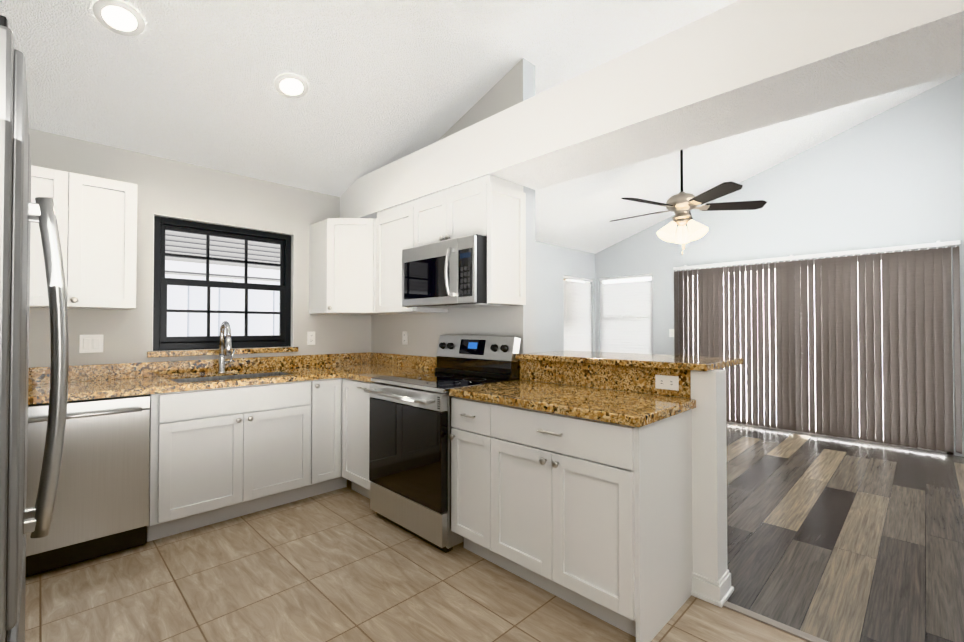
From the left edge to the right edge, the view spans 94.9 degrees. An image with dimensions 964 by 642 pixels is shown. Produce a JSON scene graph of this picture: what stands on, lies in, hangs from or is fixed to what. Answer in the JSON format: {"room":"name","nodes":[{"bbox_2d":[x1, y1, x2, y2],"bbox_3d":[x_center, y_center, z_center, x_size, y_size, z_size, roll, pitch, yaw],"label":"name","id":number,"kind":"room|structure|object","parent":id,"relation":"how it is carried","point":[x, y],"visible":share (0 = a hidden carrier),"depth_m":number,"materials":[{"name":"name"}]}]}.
{"room":"kitchen","nodes":[
{"label":"kitchen","id":0,"kind":"room"},
{"bbox_2d":[29,128,595,366],"bbox_3d":[-0.805,-0.981,4.633,7.600,4.600,0.150,1,-1,-45],"label":"wall","id":1,"kind":"structure","parent":0,"point":[169,187],"depth_m":3.27,"materials":[{"name":"grey paint"}]},
{"bbox_2d":[29,165,136,309],"bbox_3d":[-2.453,-0.462,2.614,0.625,0.768,0.362,1,-1,-45],"label":"upper cabinet","id":2,"kind":"object","parent":1,"relation":"attached to","point":[96,217],"visible":0.65,"depth_m":2.58,"materials":[{"name":"white wood"}]},
{"bbox_2d":[79,335,103,352],"bbox_3d":[-2.487,0.144,2.821,0.116,0.115,0.010,1,-1,-45],"label":"light switch","id":3,"kind":"object","parent":1,"relation":"attached to","point":[90,343],"visible":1,"depth_m":2.82,"materials":[{"name":"white plastic"}]},
{"bbox_2d":[28,352,367,384],"bbox_3d":[-1.907,0.337,3.389,2.408,0.102,0.022,1,-1,-45],"label":"backsplash","id":4,"kind":"structure","parent":1,"relation":"attached to","point":[76,373],"depth_m":3.16,"materials":[{"name":"brown stone"}]},
{"bbox_2d":[147,347,297,357],"bbox_3d":[-1.936,0.234,3.396,1.025,0.040,0.078,1,-1,-45],"label":"window sill","id":5,"kind":"structure","parent":1,"relation":"attached to","point":[210,352],"depth_m":3.28,"materials":[{"name":"brown stone"}]},
{"bbox_2d":[152,214,293,350],"bbox_3d":[-1.981,-0.262,3.448,0.965,0.950,0.150,1,-1,-45],"label":"kitchen window","id":6,"kind":"structure","parent":1,"relation":"in","point":[161,341],"depth_m":3.37,"materials":[{"name":"black"}]},
{"bbox_2d":[307,331,314,344],"bbox_3d":[-1.476,0.148,3.832,0.070,0.115,0.008,1,-1,-45],"label":"outlet","id":7,"kind":"object","parent":1,"relation":"attached to","point":[310,337],"visible":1,"depth_m":3.83,"materials":[{"name":"white plastic"}]},
{"bbox_2d":[309,218,395,314],"bbox_3d":[-1.068,-0.446,3.821,0.624,0.768,0.612,1,-1,-45],"label":"upper cabinet","id":8,"kind":"object","parent":1,"relation":"attached to","point":[342,255],"visible":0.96,"depth_m":3.59,"materials":[{"name":"white wood"}]},
{"bbox_2d":[563,275,592,350],"bbox_3d":[1.475,-0.047,6.823,0.812,1.244,0.045,1,-1,-45],"label":"window blinds","id":9,"kind":"object","parent":1,"relation":"attached to","point":[577,316],"visible":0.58,"depth_m":6.83,"materials":[{"name":"white"}]},
{"bbox_2d":[0,0,963,253],"bbox_3d":[1.209,-2.096,2.631,7.600,1.992,5.850,1,-1,-45],"label":"ceiling","id":10,"kind":"structure","parent":0,"point":[192,81],"depth_m":2.83,"materials":[{"name":"white paint"}]},
{"bbox_2d":[93,0,144,35],"bbox_3d":[-1.761,-1.472,2.152,0.196,0.068,0.188,1,-1,-45],"label":"recessed light","id":11,"kind":"object","parent":10,"relation":"in","point":[110,15],"visible":1,"depth_m":2.14,"materials":[{"name":"white plastic"}]},
{"bbox_2d":[274,73,307,97],"bbox_3d":[-1.184,-1.458,2.752,0.196,0.068,0.188,1,-1,-45],"label":"recessed light","id":12,"kind":"object","parent":10,"relation":"in","point":[287,84],"visible":1,"depth_m":2.74,"materials":[{"name":"white plastic"}]},
{"bbox_2d":[340,0,963,218],"bbox_3d":[0.827,-1.076,2.236,0.460,0.345,5.550,1,-1,-45],"label":"beam","id":13,"kind":"structure","parent":10,"relation":"attached to","point":[738,67],"depth_m":1.91,"materials":[{"name":"white paint"}]},
{"bbox_2d":[610,150,766,254],"bbox_3d":[1.882,-1.231,4.295,1.419,1.206,1.350,1,-1,-45],"label":"ceiling fan","id":14,"kind":"object","parent":10,"relation":"hanging from","point":[681,204],"visible":0.92,"depth_m":4.17,"materials":[{"name":"brown metal"}]},
{"bbox_2d":[25,423,963,641],"bbox_3d":[1.209,1.316,2.585,7.600,0.050,5.850,1,-1,-45],"label":"floor","id":15,"kind":"structure","parent":0,"point":[346,564],"depth_m":2.23,"materials":[{"name":"beige tile"}]},
{"bbox_2d":[0,15,68,641],"bbox_3d":[-1.416,0.367,0.795,0.978,1.800,0.910,1,-1,-45],"label":"refrigerator","id":16,"kind":"object","parent":15,"relation":"on","point":[20,211],"visible":1,"depth_m":0.79,"materials":[{"name":"metal"}]},
{"bbox_2d":[26,394,149,576],"bbox_3d":[-2.305,0.856,2.510,0.600,0.868,0.693,1,-1,-45],"label":"dishwasher","id":17,"kind":"object","parent":15,"relation":"on","point":[101,506],"visible":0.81,"depth_m":2.35,"materials":[{"name":"silver metal"}]},
{"bbox_2d":[267,378,346,501],"bbox_3d":[-1.382,0.867,3.478,0.313,0.872,0.628,1,-1,-45],"label":"base cabinet","id":18,"kind":"object","parent":15,"relation":"on","point":[304,418],"depth_m":3.17,"materials":[{"name":"white wood"}]},
{"bbox_2d":[28,363,434,404],"bbox_3d":[-1.517,0.504,2.996,2.408,0.243,1.126,1,-1,-45],"label":"countertop","id":19,"kind":"structure","parent":18,"relation":"on","point":[99,389],"depth_m":2.93,"materials":[{"name":"brown stone"}]},
{"bbox_2d":[217,321,234,373],"bbox_3d":[-1.848,0.194,3.241,0.122,0.386,0.214,1,-1,-45],"label":"faucet","id":20,"kind":"object","parent":19,"relation":"on","point":[222,362],"visible":1,"depth_m":3.25,"materials":[{"name":"silver metal"}]},
{"bbox_2d":[342,378,369,498],"bbox_3d":[-0.685,0.866,3.393,0.663,0.873,0.518,1,-1,-45],"label":"base cabinet","id":21,"kind":"object","parent":15,"relation":"on","point":[355,434],"visible":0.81,"depth_m":3.23,"materials":[{"name":"white wood"}]},
{"bbox_2d":[364,335,520,552],"bbox_3d":[-0.268,0.698,2.907,0.758,1.196,0.756,1,-1,-45],"label":"range","id":22,"kind":"object","parent":15,"relation":"on","point":[410,427],"visible":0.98,"depth_m":2.70,"materials":[{"name":"silver metal"}]},
{"bbox_2d":[449,397,692,641],"bbox_3d":[0.413,0.851,2.279,0.643,0.873,1.084,1,-1,-45],"label":"base cabinet","id":23,"kind":"object","parent":15,"relation":"on","point":[593,517],"visible":0.98,"depth_m":1.94,"materials":[{"name":"white wood"}]},
{"bbox_2d":[449,380,695,426],"bbox_3d":[0.419,0.393,2.277,0.606,0.039,1.104,1,-1,-45],"label":"countertop","id":24,"kind":"structure","parent":23,"relation":"on","point":[634,409],"depth_m":2.09,"materials":[{"name":"brown stone"}]},
{"bbox_2d":[691,369,733,607],"bbox_3d":[1.088,0.760,2.098,0.184,1.050,0.137,1,-1,-45],"label":"half wall","id":25,"kind":"structure","parent":15,"relation":"on","point":[711,579],"depth_m":2.05,"materials":[{"name":"white paint"}]},
{"bbox_2d":[723,601,827,641],"bbox_3d":[1.956,1.268,1.148,0.045,0.007,2.460,1,-1,-45],"label":"threshold","id":26,"kind":"object","parent":15,"relation":"on","point":[774,623],"depth_m":1.87,"materials":[{"name":"beige wood"}]},
{"bbox_2d":[371,58,683,397],"bbox_3d":[0.025,-1.000,3.257,0.150,4.600,2.970,1,-1,-45],"label":"wall","id":27,"kind":"structure","parent":0,"point":[514,85],"depth_m":3.17,"materials":[{"name":"grey paint"}]},
{"bbox_2d":[368,352,436,369],"bbox_3d":[-0.656,0.343,3.826,0.020,0.102,1.080,1,-1,-45],"label":"backsplash","id":28,"kind":"structure","parent":27,"relation":"attached to","point":[424,362],"depth_m":3.84,"materials":[{"name":"brown stone"}]},
{"bbox_2d":[402,331,406,344],"bbox_3d":[-0.672,0.149,3.853,0.008,0.115,0.070,1,-1,-45],"label":"outlet","id":29,"kind":"object","parent":27,"relation":"attached to","point":[404,337],"visible":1,"depth_m":3.85,"materials":[{"name":"white plastic"}]},
{"bbox_2d":[375,207,447,313],"bbox_3d":[-0.578,-0.450,3.517,0.362,0.768,0.516,1,-1,-45],"label":"upper cabinet","id":30,"kind":"object","parent":27,"relation":"attached to","point":[394,234],"visible":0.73,"depth_m":3.44,"materials":[{"name":"white wood"}]},
{"bbox_2d":[377,174,525,304],"bbox_3d":[-0.301,-0.494,3.240,0.362,0.788,1.304,1,-1,-45],"label":"upper cabinet","id":31,"kind":"object","parent":27,"relation":"attached to","point":[492,208],"visible":0.88,"depth_m":2.83,"materials":[{"name":"white wood"}]},
{"bbox_2d":[402,234,515,308],"bbox_3d":[-0.182,-0.305,3.015,0.504,0.415,0.741,1,-1,-45],"label":"microwave","id":32,"kind":"object","parent":31,"relation":"attached to","point":[449,274],"visible":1,"depth_m":2.81,"materials":[{"name":"silver metal"}]},
{"bbox_2d":[520,359,690,397],"bbox_3d":[0.633,0.308,2.509,0.018,0.136,1.079,1,-1,-45],"label":"backsplash","id":33,"kind":"structure","parent":27,"relation":"attached to","point":[628,378],"depth_m":2.45,"materials":[{"name":"brown stone"}]},
{"bbox_2d":[655,375,678,390],"bbox_3d":[0.918,0.306,2.202,0.008,0.070,0.115,1,-1,-45],"label":"outlet","id":34,"kind":"object","parent":33,"relation":"attached to","point":[666,382],"visible":1,"depth_m":2.20,"materials":[{"name":"white plastic"}]},
{"bbox_2d":[515,350,742,370],"bbox_3d":[0.830,0.224,2.650,0.585,0.032,1.158,1,-1,-45],"label":"bar","id":35,"kind":"object","parent":27,"relation":"on","point":[694,363],"visible":1,"depth_m":2.42,"materials":[{"name":"brown stone"}]},
{"bbox_2d":[595,73,963,456],"bbox_3d":[3.898,-0.973,5.196,0.150,4.600,5.700,1,-1,-45],"label":"wall","id":36,"kind":"structure","parent":0,"point":[892,176],"depth_m":4.95,"materials":[{"name":"grey paint"}]},
{"bbox_2d":[599,274,652,353],"bbox_3d":[2.200,-0.052,6.809,0.045,1.274,0.872,1,-1,-45],"label":"window blinds","id":37,"kind":"object","parent":36,"relation":"attached to","point":[626,317],"visible":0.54,"depth_m":6.79,"materials":[{"name":"white"}]},
{"bbox_2d":[669,329,673,336],"bbox_3d":[2.688,0.172,6.276,0.010,0.115,0.070,1,-1,-45],"label":"light switch","id":38,"kind":"object","parent":36,"relation":"attached to","point":[671,332],"visible":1,"depth_m":6.27,"materials":[{"name":"white plastic"}]},
{"bbox_2d":[673,240,961,453],"bbox_3d":[3.665,0.255,5.249,0.080,2.085,2.749,1,-1,-45],"label":"vertical blinds","id":39,"kind":"object","parent":36,"relation":"attached to","point":[905,325],"visible":0.98,"depth_m":4.92,"materials":[{"name":"brown"}]},
{"bbox_2d":[688,257,953,453],"bbox_3d":[3.774,0.314,5.323,0.060,2.030,2.580,1,-1,-45],"label":"door","id":40,"kind":"structure","parent":36,"relation":"in","point":[827,435],"depth_m":5.06,"materials":[{"name":"white"}]},
{"label":"outside","id":41,"kind":"structure","parent":0,"visible":0},
{"bbox_3d":[0.662,1.579,3.483,18.000,0.050,20.000,1,-1,-45],"label":"ground","id":42,"kind":"structure","parent":41,"visible":0},
{"bbox_2d":[165,274,279,336],"bbox_3d":[-3.598,0.539,4.224,9.000,2.050,0.090,1,-1,-45],"label":"fence","id":43,"kind":"object","parent":42,"relation":"on","point":[184,324],"depth_m":4.89,"materials":[{"name":"white plastic"}]},
{"bbox_2d":[165,230,279,281],"bbox_3d":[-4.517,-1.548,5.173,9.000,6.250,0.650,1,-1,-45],"label":"neighbor house","id":44,"kind":"structure","parent":42,"relation":"on","point":[182,243],"depth_m":6.10,"materials":[{"name":"white"}]},
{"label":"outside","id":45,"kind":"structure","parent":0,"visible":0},
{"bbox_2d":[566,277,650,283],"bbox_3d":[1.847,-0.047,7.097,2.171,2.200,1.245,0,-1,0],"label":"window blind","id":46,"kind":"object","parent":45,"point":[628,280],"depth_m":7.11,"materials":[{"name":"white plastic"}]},
{"bbox_2d":[693,262,883,439],"bbox_3d":[3.838,0.279,5.366,0.010,2.500,3.050,1,-1,-45],"label":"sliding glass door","id":47,"kind":"structure","parent":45,"point":[857,262],"depth_m":5.61,"materials":[{"name":"white"}]}
]}

